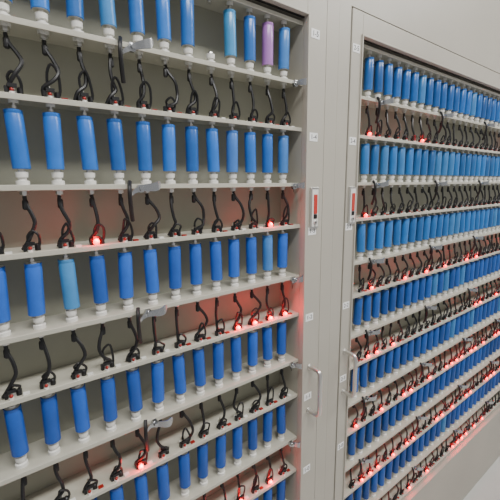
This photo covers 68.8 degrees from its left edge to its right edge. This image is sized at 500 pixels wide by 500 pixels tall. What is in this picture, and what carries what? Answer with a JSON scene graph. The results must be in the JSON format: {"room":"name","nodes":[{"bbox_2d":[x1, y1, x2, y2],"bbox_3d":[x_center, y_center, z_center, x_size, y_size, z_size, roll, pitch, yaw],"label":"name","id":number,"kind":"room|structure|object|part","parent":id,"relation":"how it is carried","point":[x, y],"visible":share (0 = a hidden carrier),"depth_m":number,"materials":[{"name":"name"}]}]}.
{"room":"battery room","nodes":[
{"label":"battery room","id":0,"kind":"room"},
{"bbox_2d":[463,456,499,499],"bbox_3d":[1.222,1.238,0.709,5.500,0.050,2.600,-8,13,-37],"label":"floor","id":1,"kind":"structure","parent":0,"point":[487,487],"depth_m":1.62,"materials":[{"name":"grey concrete"}]},
{"bbox_2d":[0,0,339,499],"bbox_3d":[-0.195,0.232,0.570,0.926,2.005,0.114,-8,13,-37],"label":"tall cabinet","id":2,"kind":"object","parent":1,"relation":"on","point":[53,62],"visible":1,"depth_m":0.61,"materials":[{"name":"beige paint"}]},
{"bbox_2d":[0,0,289,499],"bbox_3d":[-0.202,0.224,0.573,0.702,1.202,0.023,-8,13,-37],"label":"cells","id":3,"kind":"object","parent":2,"relation":"in","point":[13,117],"visible":0.91,"depth_m":0.57,"materials":[{"name":"plastic"}]},
{"bbox_3d":[-0.189,0.277,0.565,0.855,1.440,0.011,-8,13,-37],"label":"door frame","id":4,"kind":"part","parent":2,"relation":"part of","materials":[{"name":"beige paint"}]},
{"bbox_3d":[0.143,0.311,0.799,0.014,0.119,0.038,-8,13,-37],"label":"door handle","id":5,"kind":"part","parent":2,"relation":"part of","materials":[{"name":"silver metal"}]},
{"bbox_2d":[324,0,499,499],"bbox_3d":[0.733,0.097,1.273,1.417,2.005,0.114,-8,13,-37],"label":"tall cabinet","id":6,"kind":"object","parent":1,"relation":"on","point":[455,42],"visible":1,"depth_m":1.05,"materials":[{"name":"beige paint"}]},
{"bbox_3d":[0.239,0.297,0.872,0.014,0.119,0.038,-8,13,-37],"label":"door handle","id":7,"kind":"part","parent":6,"relation":"part of","materials":[{"name":"silver metal"}]},
{"bbox_2d":[345,57,499,499],"bbox_3d":[0.735,0.088,1.282,1.182,1.202,0.023,-8,13,-37],"label":"cells","id":8,"kind":"object","parent":6,"relation":"in","point":[421,89],"visible":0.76,"depth_m":1.10,"materials":[{"name":"plastic"}]}
]}

